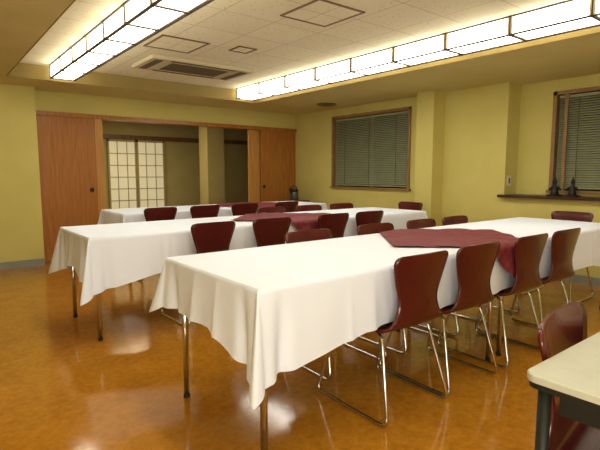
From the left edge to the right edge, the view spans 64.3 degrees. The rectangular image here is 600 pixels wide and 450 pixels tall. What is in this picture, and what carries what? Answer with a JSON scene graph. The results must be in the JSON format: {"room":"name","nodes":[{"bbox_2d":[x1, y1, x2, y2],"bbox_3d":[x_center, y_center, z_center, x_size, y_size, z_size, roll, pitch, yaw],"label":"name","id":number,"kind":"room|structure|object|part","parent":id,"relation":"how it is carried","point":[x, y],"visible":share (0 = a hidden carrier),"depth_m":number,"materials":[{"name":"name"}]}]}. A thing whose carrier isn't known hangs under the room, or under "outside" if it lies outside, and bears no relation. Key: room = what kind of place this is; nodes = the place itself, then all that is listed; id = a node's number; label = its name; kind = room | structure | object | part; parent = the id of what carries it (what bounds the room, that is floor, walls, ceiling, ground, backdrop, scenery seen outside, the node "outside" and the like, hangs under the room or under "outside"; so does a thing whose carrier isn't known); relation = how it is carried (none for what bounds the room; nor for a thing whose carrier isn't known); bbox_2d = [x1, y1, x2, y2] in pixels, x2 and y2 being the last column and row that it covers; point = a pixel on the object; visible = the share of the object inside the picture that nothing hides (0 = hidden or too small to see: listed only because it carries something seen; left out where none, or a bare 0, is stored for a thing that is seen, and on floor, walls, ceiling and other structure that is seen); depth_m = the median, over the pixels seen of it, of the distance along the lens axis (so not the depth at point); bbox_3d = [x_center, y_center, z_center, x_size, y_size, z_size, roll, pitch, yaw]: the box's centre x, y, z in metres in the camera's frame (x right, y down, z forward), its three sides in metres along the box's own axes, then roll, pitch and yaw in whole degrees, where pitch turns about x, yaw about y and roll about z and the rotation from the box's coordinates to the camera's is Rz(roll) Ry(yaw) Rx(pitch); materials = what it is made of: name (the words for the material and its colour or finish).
{"room":"community hall","nodes":[
{"label":"community hall","id":0,"kind":"room"},
{"bbox_2d":[0,84,295,262],"bbox_3d":[-2.911,-0.627,6.311,7.740,2.180,0.350,-5,8,-38],"label":"wall","id":1,"kind":"structure","parent":0,"point":[21,225],"depth_m":5.82,"materials":[{"name":"paint"}]},
{"bbox_2d":[0,258,44,269],"bbox_3d":[-4.431,0.568,4.990,3.165,0.090,0.015,-5,8,-38],"label":"baseboard","id":2,"kind":"structure","parent":1,"relation":"attached to","point":[33,262],"depth_m":5.81,"materials":[{"name":"plastic"}]},
{"bbox_2d":[36,115,98,261],"bbox_3d":[-3.048,-0.476,6.307,0.700,1.870,0.041,-5,8,-38],"label":"door","id":3,"kind":"structure","parent":1,"relation":"in","point":[66,145],"depth_m":6.25,"materials":[{"name":"orange wood"}]},
{"bbox_2d":[36,110,296,215],"bbox_3d":[-1.744,-0.620,7.393,4.175,1.930,0.160,-5,8,-38],"label":"door frame","id":4,"kind":"structure","parent":1,"relation":"attached to","point":[38,112],"depth_m":6.55,"materials":[{"name":"orange wood"}]},
{"bbox_2d":[248,130,259,201],"bbox_3d":[-0.551,-0.700,8.361,0.820,1.870,0.035,-5,8,-38],"label":"door","id":5,"kind":"structure","parent":1,"relation":"in","point":[253,135],"depth_m":8.12,"materials":[{"name":"brown wood"}]},
{"bbox_2d":[259,130,294,201],"bbox_3d":[-0.383,-0.706,8.414,0.750,1.870,0.041,-5,8,-38],"label":"door","id":6,"kind":"structure","parent":1,"relation":"in","point":[277,148],"depth_m":8.34,"materials":[{"name":"orange wood"}]},
{"bbox_2d":[102,120,247,208],"bbox_3d":[-2.756,-1.049,8.703,7.800,2.500,3.250,-5,8,-38],"label":"wall","id":7,"kind":"structure","parent":0,"point":[182,166],"depth_m":10.77,"materials":[{"name":"paint"}]},
{"bbox_2d":[103,134,247,144],"bbox_3d":[-3.298,-1.841,10.110,6.600,0.090,0.050,-5,8,-38],"label":"trim","id":8,"kind":"structure","parent":7,"relation":"attached to","point":[105,136],"depth_m":10.29,"materials":[{"name":"brown wood"}]},
{"bbox_2d":[199,127,224,204],"bbox_3d":[-1.773,-1.048,9.617,0.370,2.300,0.350,-5,8,-38],"label":"wall column","id":9,"kind":"structure","parent":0,"point":[211,140],"depth_m":9.47,"materials":[{"name":"paint"}]},
{"bbox_2d":[0,0,599,114],"bbox_3d":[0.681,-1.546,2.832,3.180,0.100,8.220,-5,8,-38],"label":"ceiling","id":10,"kind":"structure","parent":0,"point":[284,46],"depth_m":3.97,"materials":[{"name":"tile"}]},
{"bbox_2d":[49,0,213,80],"bbox_3d":[-0.521,-1.404,2.663,0.264,0.146,6.870,-5,8,-38],"label":"ceiling light","id":11,"kind":"object","parent":10,"relation":"attached to","point":[134,22],"visible":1,"depth_m":3.67,"materials":[{"name":"white plastic"}]},
{"bbox_2d":[143,34,209,52],"bbox_3d":[-1.140,-1.662,4.395,0.450,0.008,0.450,-5,8,-38],"label":"ceiling hatch","id":12,"kind":"object","parent":10,"relation":"attached to","point":[166,42],"visible":1,"depth_m":4.39,"materials":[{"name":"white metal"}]},
{"bbox_2d":[131,54,253,80],"bbox_3d":[-1.187,-1.749,5.351,1.200,0.042,0.620,-5,8,-38],"label":"air conditioner","id":13,"kind":"object","parent":10,"relation":"attached to","point":[154,62],"visible":1,"depth_m":5.23,"materials":[{"name":"beige plastic"}]},
{"bbox_2d":[160,63,226,76],"bbox_3d":[-1.187,-1.733,5.352,0.680,0.006,0.352,-5,8,-38],"label":"grille","id":14,"kind":"object","parent":13,"relation":"attached to","point":[175,67],"depth_m":5.34,"materials":[{"name":"grey metal"}]},
{"bbox_2d":[228,46,256,53],"bbox_3d":[-0.549,-1.683,4.583,0.200,0.008,0.200,-5,8,-38],"label":"ceiling hatch","id":15,"kind":"object","parent":10,"relation":"attached to","point":[240,49],"visible":1,"depth_m":4.57,"materials":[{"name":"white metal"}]},
{"bbox_3d":[-0.549,-1.684,4.583,0.164,0.004,0.164,-5,8,-38],"label":"panel","id":16,"kind":"part","parent":15,"relation":"part of","materials":[{"name":"tile"}]},
{"bbox_2d":[6,0,599,102],"bbox_3d":[0.681,-1.420,2.845,3.180,0.154,8.220,-5,8,-38],"label":"trim","id":17,"kind":"structure","parent":10,"relation":"attached to","point":[23,70],"depth_m":5.59,"materials":[{"name":"paint"}]},
{"bbox_2d":[280,0,364,26],"bbox_3d":[0.165,-1.569,3.547,0.450,0.008,0.450,-5,8,-38],"label":"ceiling hatch","id":18,"kind":"object","parent":10,"relation":"attached to","point":[323,13],"visible":1,"depth_m":3.54,"materials":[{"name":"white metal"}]},
{"bbox_2d":[317,103,336,106],"bbox_3d":[0.400,-1.804,7.167,0.300,0.026,0.300,-5,8,-38],"label":"ceiling vent","id":19,"kind":"object","parent":10,"relation":"in","point":[318,104],"visible":1,"depth_m":7.10,"materials":[{"name":"brown metal"}]},
{"bbox_2d":[236,0,599,100],"bbox_3d":[1.338,-1.564,4.133,0.274,0.146,6.870,-5,8,-38],"label":"ceiling light","id":20,"kind":"object","parent":10,"relation":"attached to","point":[568,16],"visible":1,"depth_m":4.10,"materials":[{"name":"white plastic"}]},
{"bbox_2d":[0,261,599,449],"bbox_3d":[-0.040,0.866,3.134,8.100,0.100,9.180,-5,8,-38],"label":"floor","id":21,"kind":"structure","parent":0,"point":[62,387],"depth_m":2.58,"materials":[{"name":"plastic"}]},
{"bbox_2d":[71,266,102,340],"bbox_3d":[-0.941,0.354,4.042,1.782,0.720,0.800,-5,8,-38],"label":"folding table","id":22,"kind":"object","parent":21,"relation":"on","point":[73,278],"visible":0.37,"depth_m":3.30,"materials":[{"name":"white tablecloth fabric"},{"name":"chrome steel"},{"name":"black plastic"}]},
{"bbox_3d":[-1.803,0.392,3.793,0.030,0.682,0.030,-5,8,-38],"label":"leg","id":23,"kind":"part","parent":22,"relation":"part of","materials":[{"name":"silver metal"}]},
{"bbox_3d":[-1.379,0.450,3.264,0.030,0.682,0.030,-5,8,-38],"label":"leg","id":24,"kind":"part","parent":22,"relation":"part of","materials":[{"name":"silver metal"}]},
{"bbox_2d":[48,207,427,305],"bbox_3d":[-0.241,0.139,4.580,3.760,0.423,0.991,-5,8,-38],"label":"tablecloth","id":25,"kind":"object","parent":22,"relation":"on","point":[103,257],"visible":0.45,"depth_m":3.45,"materials":[{"name":"white fabric"}]},
{"bbox_2d":[233,212,330,230],"bbox_3d":[-0.142,0.033,4.578,0.869,0.247,0.877,1,6,5],"label":"table runner","id":26,"kind":"object","parent":25,"relation":"on","point":[301,221],"visible":0.73,"depth_m":4.44,"materials":[{"name":"red fabric"}]},
{"bbox_2d":[139,207,176,280],"bbox_3d":[-1.645,0.180,5.333,0.466,0.783,0.518,-5,8,-41],"label":"dining chair","id":27,"kind":"object","parent":21,"relation":"on","point":[160,213],"visible":0.33,"depth_m":5.10,"materials":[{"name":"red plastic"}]},
{"bbox_2d":[161,221,235,327],"bbox_3d":[-0.796,0.346,3.807,0.466,0.783,0.518,-5,8,-39],"label":"dining chair","id":28,"kind":"object","parent":21,"relation":"on","point":[208,237],"visible":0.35,"depth_m":3.58,"materials":[{"name":"red plastic"}]},
{"bbox_3d":[-0.953,0.538,3.712,0.076,0.422,0.495,-5,8,-39],"label":"sled leg","id":29,"kind":"part","parent":28,"relation":"part of","materials":[{"name":"silver metal"}]},
{"bbox_2d":[190,205,219,217],"bbox_3d":[-1.231,0.144,5.661,0.466,0.783,0.518,-5,8,-40],"label":"dining chair","id":30,"kind":"object","parent":21,"relation":"on","point":[204,211],"visible":0.24,"depth_m":5.43,"materials":[{"name":"red plastic"}]},
{"bbox_2d":[231,203,257,215],"bbox_3d":[-0.816,0.108,5.989,0.466,0.783,0.518,-5,8,-40],"label":"dining chair","id":31,"kind":"object","parent":21,"relation":"on","point":[246,208],"visible":0.23,"depth_m":5.75,"materials":[{"name":"red wood"}]},
{"bbox_2d":[256,207,285,212],"bbox_3d":[-0.170,0.215,5.006,0.466,0.783,0.518,-5,8,-37],"label":"dining chair","id":32,"kind":"object","parent":21,"relation":"on","point":[262,209],"visible":0.19,"depth_m":5.16,"materials":[{"name":"red plastic"}]},
{"bbox_2d":[252,217,290,246],"bbox_3d":[-0.366,0.309,4.147,0.466,0.783,0.518,-5,8,-37],"label":"dining chair","id":33,"kind":"object","parent":21,"relation":"on","point":[267,231],"visible":0.35,"depth_m":3.91,"materials":[{"name":"red wood"}]},
{"bbox_2d":[275,201,297,211],"bbox_3d":[-0.315,0.065,6.385,0.466,0.783,0.518,-5,8,-40],"label":"dining chair","id":34,"kind":"object","parent":21,"relation":"on","point":[290,206],"visible":0.2,"depth_m":6.17,"materials":[{"name":"red wood"}]},
{"bbox_2d":[279,199,309,201],"bbox_3d":[-0.102,-0.084,8.200,0.400,0.690,0.360,-5,8,-38],"label":"stand","id":35,"kind":"object","parent":21,"relation":"on","point":[298,199],"visible":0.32,"depth_m":8.06,"materials":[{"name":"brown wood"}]},
{"bbox_2d":[289,185,298,199],"bbox_3d":[-0.120,-0.549,8.135,0.213,0.249,0.156,-5,8,-38],"label":"pot","id":36,"kind":"object","parent":35,"relation":"on","point":[294,191],"visible":0.99,"depth_m":8.09,"materials":[{"name":"metal"}]},
{"bbox_2d":[295,205,321,211],"bbox_3d":[0.237,0.180,5.328,0.466,0.783,0.518,-5,8,-36],"label":"dining chair","id":37,"kind":"object","parent":21,"relation":"on","point":[300,208],"visible":0.23,"depth_m":5.48,"materials":[{"name":"red wood"}]},
{"bbox_2d":[318,213,348,237],"bbox_3d":[0.167,0.263,4.568,0.466,0.783,0.518,-5,8,-38],"label":"dining chair","id":38,"kind":"object","parent":21,"relation":"on","point":[336,222],"visible":0.25,"depth_m":4.35,"materials":[{"name":"red wood"}]},
{"bbox_2d":[285,229,387,380],"bbox_3d":[0.196,0.443,2.920,0.466,0.783,0.518,-5,8,-36],"label":"dining chair","id":39,"kind":"object","parent":21,"relation":"on","point":[314,234],"visible":0.2,"depth_m":3.04,"materials":[{"name":"red wood"}]},
{"bbox_3d":[0.045,0.636,2.816,0.076,0.422,0.495,-5,8,-36],"label":"sled leg","id":40,"kind":"part","parent":39,"relation":"part of","materials":[{"name":"silver metal"}]},
{"bbox_3d":[0.360,0.611,3.044,0.076,0.422,0.495,-5,8,-36],"label":"sled leg","id":41,"kind":"part","parent":39,"relation":"part of","materials":[{"name":"silver metal"}]},
{"bbox_2d":[182,301,492,449],"bbox_3d":[0.288,0.504,2.670,1.787,0.720,0.830,-5,8,-38],"label":"folding table","id":42,"kind":"object","parent":21,"relation":"on","point":[264,404],"visible":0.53,"depth_m":2.43,"materials":[{"name":"silver metal"}]},
{"bbox_3d":[-0.585,0.541,2.431,0.030,0.682,0.030,-5,8,-38],"label":"leg","id":43,"kind":"part","parent":42,"relation":"part of","materials":[{"name":"silver metal"}]},
{"bbox_3d":[-0.143,0.601,1.879,0.030,0.682,0.030,-5,8,-38],"label":"leg","id":44,"kind":"part","parent":42,"relation":"part of","materials":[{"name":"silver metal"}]},
{"bbox_2d":[149,217,599,409],"bbox_3d":[0.990,0.284,3.208,3.733,0.413,0.985,-5,8,-38],"label":"tablecloth","id":45,"kind":"object","parent":42,"relation":"on","point":[274,309],"visible":0.7,"depth_m":2.09,"materials":[{"name":"white fabric"}]},
{"bbox_2d":[378,228,517,277],"bbox_3d":[0.982,0.180,3.129,0.872,0.226,0.876,0,6,2],"label":"table runner","id":46,"kind":"object","parent":45,"relation":"on","point":[457,237],"visible":0.91,"depth_m":2.99,"materials":[{"name":"red fabric"}]},
{"bbox_3d":[1.161,0.488,2.910,0.030,0.682,0.030,-5,8,-38],"label":"leg","id":47,"kind":"part","parent":42,"relation":"part of","materials":[{"name":"silver metal"}]},
{"bbox_2d":[330,203,352,209],"bbox_3d":[0.644,0.145,5.649,0.466,0.783,0.518,-5,8,-37],"label":"dining chair","id":48,"kind":"object","parent":21,"relation":"on","point":[336,205],"visible":0.19,"depth_m":5.81,"materials":[{"name":"red wood"}]},
{"bbox_2d":[355,210,383,226],"bbox_3d":[0.542,0.231,4.865,0.466,0.783,0.518,-5,8,-37],"label":"dining chair","id":49,"kind":"object","parent":21,"relation":"on","point":[366,217],"visible":0.16,"depth_m":4.61,"materials":[{"name":"red wood"}]},
{"bbox_2d":[317,250,447,426],"bbox_3d":[0.427,0.497,2.422,0.466,0.783,0.518,-5,8,-37],"label":"dining chair","id":50,"kind":"object","parent":21,"relation":"on","point":[417,278],"visible":0.73,"depth_m":2.21,"materials":[{"name":"red wood"}]},
{"bbox_3d":[0.266,0.688,2.333,0.076,0.422,0.495,-5,8,-37],"label":"sled leg","id":51,"kind":"part","parent":50,"relation":"part of","materials":[{"name":"silver metal"}]},
{"bbox_3d":[0.576,0.663,2.568,0.076,0.422,0.495,-5,8,-37],"label":"sled leg","id":52,"kind":"part","parent":50,"relation":"part of","materials":[{"name":"silver metal"}]},
{"bbox_2d":[357,223,448,353],"bbox_3d":[0.689,0.400,3.309,0.466,0.783,0.518,-5,8,-38],"label":"dining chair","id":53,"kind":"object","parent":21,"relation":"on","point":[374,228],"visible":0.2,"depth_m":3.40,"materials":[{"name":"red wood"}]},
{"bbox_3d":[0.542,0.594,3.201,0.076,0.422,0.495,-5,8,-38],"label":"sled leg","id":54,"kind":"part","parent":53,"relation":"part of","materials":[{"name":"silver metal"}]},
{"bbox_3d":[0.850,0.568,3.439,0.076,0.422,0.495,-5,8,-38],"label":"sled leg","id":55,"kind":"part","parent":53,"relation":"part of","materials":[{"name":"silver metal"}]},
{"bbox_2d":[398,201,422,210],"bbox_3d":[1.222,0.112,5.952,0.518,0.783,0.466,-5,8,-38],"label":"dining chair","id":56,"kind":"object","parent":21,"relation":"on","point":[402,205],"visible":0.24,"depth_m":6.06,"materials":[{"name":"red wood"}]},
{"bbox_2d":[379,241,499,394],"bbox_3d":[0.803,0.465,2.719,0.466,0.783,0.518,-5,8,-36],"label":"dining chair","id":57,"kind":"object","parent":21,"relation":"on","point":[474,263],"visible":0.7,"depth_m":2.50,"materials":[{"name":"red wood"}]},
{"bbox_3d":[0.640,0.656,2.632,0.076,0.422,0.495,-5,8,-36],"label":"sled leg","id":58,"kind":"part","parent":57,"relation":"part of","materials":[{"name":"silver metal"}]},
{"bbox_3d":[0.953,0.631,2.863,0.076,0.422,0.495,-5,8,-36],"label":"sled leg","id":59,"kind":"part","parent":57,"relation":"part of","materials":[{"name":"silver metal"}]},
{"bbox_2d":[406,218,486,335],"bbox_3d":[1.111,0.364,3.643,0.466,0.783,0.518,-5,8,-41],"label":"dining chair","id":60,"kind":"object","parent":21,"relation":"on","point":[429,222],"visible":0.23,"depth_m":3.75,"materials":[{"name":"red wood"}]},
{"bbox_3d":[0.971,0.558,3.527,0.076,0.422,0.495,-5,8,-41],"label":"sled leg","id":61,"kind":"part","parent":60,"relation":"part of","materials":[{"name":"silver metal"}]},
{"bbox_3d":[1.266,0.530,3.781,0.076,0.422,0.495,-5,8,-41],"label":"sled leg","id":62,"kind":"part","parent":60,"relation":"part of","materials":[{"name":"silver metal"}]},
{"bbox_2d":[442,215,519,321],"bbox_3d":[1.471,0.333,3.928,0.466,0.783,0.518,-5,8,-40],"label":"dining chair","id":63,"kind":"object","parent":21,"relation":"on","point":[460,219],"visible":0.2,"depth_m":4.04,"materials":[{"name":"red wood"}]},
{"bbox_3d":[1.627,0.500,4.064,0.076,0.422,0.495,-5,8,-40],"label":"sled leg","id":64,"kind":"part","parent":63,"relation":"part of","materials":[{"name":"silver metal"}]},
{"bbox_2d":[437,233,547,367],"bbox_3d":[1.249,0.426,3.072,0.466,0.783,0.518,-5,8,-38],"label":"dining chair","id":65,"kind":"object","parent":21,"relation":"on","point":[528,250],"visible":0.75,"depth_m":2.85,"materials":[{"name":"red wood"}]},
{"bbox_3d":[1.089,0.618,2.981,0.076,0.422,0.495,-5,8,-38],"label":"sled leg","id":66,"kind":"part","parent":65,"relation":"part of","materials":[{"name":"silver metal"}]},
{"bbox_3d":[1.396,0.592,3.220,0.076,0.422,0.495,-5,8,-38],"label":"sled leg","id":67,"kind":"part","parent":65,"relation":"part of","materials":[{"name":"silver metal"}]},
{"bbox_2d":[477,228,580,347],"bbox_3d":[1.625,0.394,3.369,0.466,0.783,0.518,-5,8,-37],"label":"dining chair","id":68,"kind":"object","parent":21,"relation":"on","point":[563,242],"visible":0.7,"depth_m":3.15,"materials":[{"name":"red wood"}]},
{"bbox_3d":[1.462,0.585,3.281,0.076,0.422,0.495,-5,8,-37],"label":"sled leg","id":69,"kind":"part","parent":68,"relation":"part of","materials":[{"name":"silver metal"}]},
{"bbox_3d":[1.774,0.560,3.514,0.076,0.422,0.495,-5,8,-37],"label":"sled leg","id":70,"kind":"part","parent":68,"relation":"part of","materials":[{"name":"silver metal"}]},
{"bbox_2d":[496,296,599,355],"bbox_3d":[1.691,0.383,3.779,1.787,0.720,0.830,-5,8,-38],"label":"folding table","id":71,"kind":"object","parent":21,"relation":"on","point":[499,324],"visible":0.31,"depth_m":3.00,"materials":[{"name":"silver laminate"}]},
{"bbox_3d":[1.260,0.480,2.988,0.030,0.682,0.030,-5,8,-38],"label":"leg","id":72,"kind":"part","parent":71,"relation":"part of","materials":[{"name":"silver metal"}]},
{"bbox_2d":[519,211,593,302],"bbox_3d":[2.408,0.277,4.438,0.518,0.783,0.466,-5,8,-38],"label":"dining chair","id":73,"kind":"object","parent":21,"relation":"on","point":[557,215],"visible":0.32,"depth_m":4.50,"materials":[{"name":"red wood"}]},
{"bbox_3d":[2.278,0.441,4.602,0.495,0.422,0.076,-5,8,-38],"label":"sled leg","id":74,"kind":"part","parent":73,"relation":"part of","materials":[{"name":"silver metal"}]},
{"bbox_3d":[2.521,0.474,4.298,0.495,0.422,0.076,-5,8,-38],"label":"sled leg","id":75,"kind":"part","parent":73,"relation":"part of","materials":[{"name":"silver metal"}]},
{"bbox_2d":[527,332,599,449],"bbox_3d":[1.406,0.646,1.363,1.800,0.720,0.700,-5,8,-38],"label":"office desk","id":76,"kind":"object","parent":21,"relation":"on","point":[572,375],"visible":1,"depth_m":1.03,"materials":[{"name":"laminate"}]},
{"bbox_3d":[0.533,0.683,1.073,0.028,0.670,0.028,-5,8,-38],"label":"leg","id":77,"kind":"part","parent":76,"relation":"part of","materials":[{"name":"grey metal"}]},
{"bbox_2d":[538,301,599,449],"bbox_3d":[0.863,0.637,1.141,0.518,0.783,0.466,6,9,44],"label":"dining chair","id":78,"kind":"object","parent":21,"relation":"on","point":[565,326],"visible":0.63,"depth_m":1.27,"materials":[{"name":"red wood"}]},
{"bbox_2d":[414,90,445,226],"bbox_3d":[1.685,-0.620,6.240,0.236,2.180,0.264,-5,8,-38],"label":"wall column","id":79,"kind":"structure","parent":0,"point":[430,119],"depth_m":6.12,"materials":[{"name":"paint"}]},
{"bbox_2d":[295,82,599,277],"bbox_3d":[2.816,-0.510,5.238,0.280,2.180,9.130,-5,8,-38],"label":"wall","id":80,"kind":"structure","parent":0,"point":[481,128],"depth_m":5.93,"materials":[{"name":"paint"}]},
{"bbox_2d":[330,106,411,190],"bbox_3d":[1.058,-1.120,7.229,0.145,1.150,1.640,-5,8,-38],"label":"window","id":81,"kind":"structure","parent":80,"relation":"in","point":[409,109],"depth_m":7.22,"materials":[{"name":"brown wood"}]},
{"bbox_2d":[335,111,407,186],"bbox_3d":[1.053,-1.117,7.224,0.040,1.055,1.490,-5,8,-38],"label":"blind","id":82,"kind":"object","parent":81,"relation":"attached to","point":[357,170],"visible":0.91,"depth_m":7.17,"materials":[{"name":"grey plastic"}]},
{"bbox_3d":[1.042,-1.111,7.217,0.002,1.005,0.008,-5,8,-38],"label":"ladder cord","id":83,"kind":"part","parent":82,"relation":"part of","materials":[{"name":"grey fabric"}]},
{"bbox_3d":[1.053,-0.602,7.280,0.024,0.020,1.490,-5,8,-38],"label":"rail","id":84,"kind":"part","parent":82,"relation":"part of","materials":[{"name":"grey metal"}]},
{"bbox_3d":[1.367,-1.067,6.811,0.002,1.005,0.008,-5,8,-38],"label":"ladder cord","id":85,"kind":"part","parent":82,"relation":"part of","materials":[{"name":"grey fabric"}]},
{"bbox_2d":[507,176,510,185],"bbox_3d":[2.459,-0.521,5.608,0.090,0.120,0.012,-5,8,-38],"label":"light switch","id":86,"kind":"object","parent":80,"relation":"attached to","point":[508,177],"visible":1,"depth_m":5.60,"materials":[{"name":"plastic"}]},
{"bbox_2d":[497,194,599,200],"bbox_3d":[3.069,-0.266,4.888,0.350,0.030,2.030,-5,8,-38],"label":"window sill","id":87,"kind":"structure","parent":80,"relation":"attached to","point":[531,196],"depth_m":5.11,"materials":[{"name":"brown wood"}]},
{"bbox_2d":[546,177,562,195],"bbox_3d":[2.779,-0.421,5.198,0.116,0.210,0.140,-5,8,-38],"label":"figurine","id":88,"kind":"object","parent":87,"relation":"on","point":[554,192],"visible":0.98,"depth_m":5.18,"materials":[{"name":"brown metal"}]},
{"bbox_2d":[564,177,580,196],"bbox_3d":[2.891,-0.405,5.058,0.116,0.210,0.140,-5,8,-38],"label":"figurine","id":89,"kind":"object","parent":87,"relation":"on","point":[572,189],"visible":1,"depth_m":5.04,"materials":[{"name":"brown metal"}]},
{"bbox_2d":[562,274,599,286],"bbox_3d":[2.640,0.550,5.148,0.250,0.090,9.030,-5,8,-38],"label":"baseboard","id":90,"kind":"structure","parent":80,"relation":"attached to","point":[580,279],"depth_m":4.95,"materials":[{"name":"plastic"}]},
{"bbox_2d":[516,73,599,196],"bbox_3d":[3.299,-0.919,4.971,0.200,1.310,1.983,-5,8,-38],"label":"wall","id":91,"kind":"structure","parent":0,"point":[536,105],"depth_m":5.50,"materials":[{"name":"paint"}]},
{"bbox_2d":[546,86,599,193],"bbox_3d":[3.338,-0.868,4.826,0.145,1.120,1.540,-5,8,-38],"label":"window","id":92,"kind":"structure","parent":91,"relation":"in","point":[556,98],"depth_m":5.29,"materials":[{"name":"beige wood"}]},
{"bbox_2d":[556,91,599,189],"bbox_3d":[3.332,-0.865,4.821,0.040,1.025,1.390,-5,8,-38],"label":"blind","id":93,"kind":"object","parent":92,"relation":"attached to","point":[591,176],"visible":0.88,"depth_m":5.17,"materials":[{"name":"grey plastic"}]},
{"bbox_3d":[3.019,-0.900,5.192,0.002,0.975,0.008,-5,8,-38],"label":"ladder cord","id":94,"kind":"part","parent":93,"relation":"part of","materials":[{"name":"grey fabric"}]},
{"bbox_3d":[3.332,-0.365,4.876,0.024,0.020,1.390,-5,8,-38],"label":"rail","id":95,"kind":"part","parent":93,"relation":"part of","materials":[{"name":"grey metal"}]},
{"bbox_3d":[-3.453,0.287,8.438,9.400,0.100,3.420,-5,8,-38],"label":"floor","id":96,"kind":"structure","parent":0,"visible":0},
{"bbox_2d":[107,139,137,208],"bbox_3d":[-3.654,-0.839,9.869,0.590,1.830,0.032,-5,8,-38],"label":"screen","id":97,"kind":"object","parent":96,"relation":"on","point":[121,154],"visible":0.73,"depth_m":9.84,"materials":[{"name":"beige paper"}]},
{"bbox_2d":[136,140,165,207],"bbox_3d":[-3.170,-0.875,10.195,0.605,1.830,0.032,-5,8,-38],"label":"screen","id":98,"kind":"object","parent":96,"relation":"on","point":[150,155],"visible":0.73,"depth_m":10.17,"materials":[{"name":"beige paper"}]},
{"bbox_3d":[-1.530,0.168,5.748,1.397,0.720,0.780,-5,8,-38],"label":"folding table","id":99,"kind":"object","parent":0,"visible":0,"materials":[{"name":"white tablecloth fabric"},{"name":"chrome steel"},{"name":"black plastic"}]},
{"bbox_2d":[97,201,327,224],"bbox_3d":[-0.979,-0.044,6.165,2.978,0.403,0.960,-5,8,-38],"label":"tablecloth","id":100,"kind":"object","parent":99,"relation":"on","point":[123,215],"visible":0.2,"depth_m":5.42,"materials":[{"name":"white fabric"}]},
{"bbox_2d":[217,202,276,207],"bbox_3d":[-0.650,-0.167,6.378,0.872,0.236,0.873,1,6,6],"label":"table runner","id":101,"kind":"object","parent":100,"relation":"on","point":[260,204],"visible":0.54,"depth_m":6.34,"materials":[{"name":"red fabric"}]}
]}

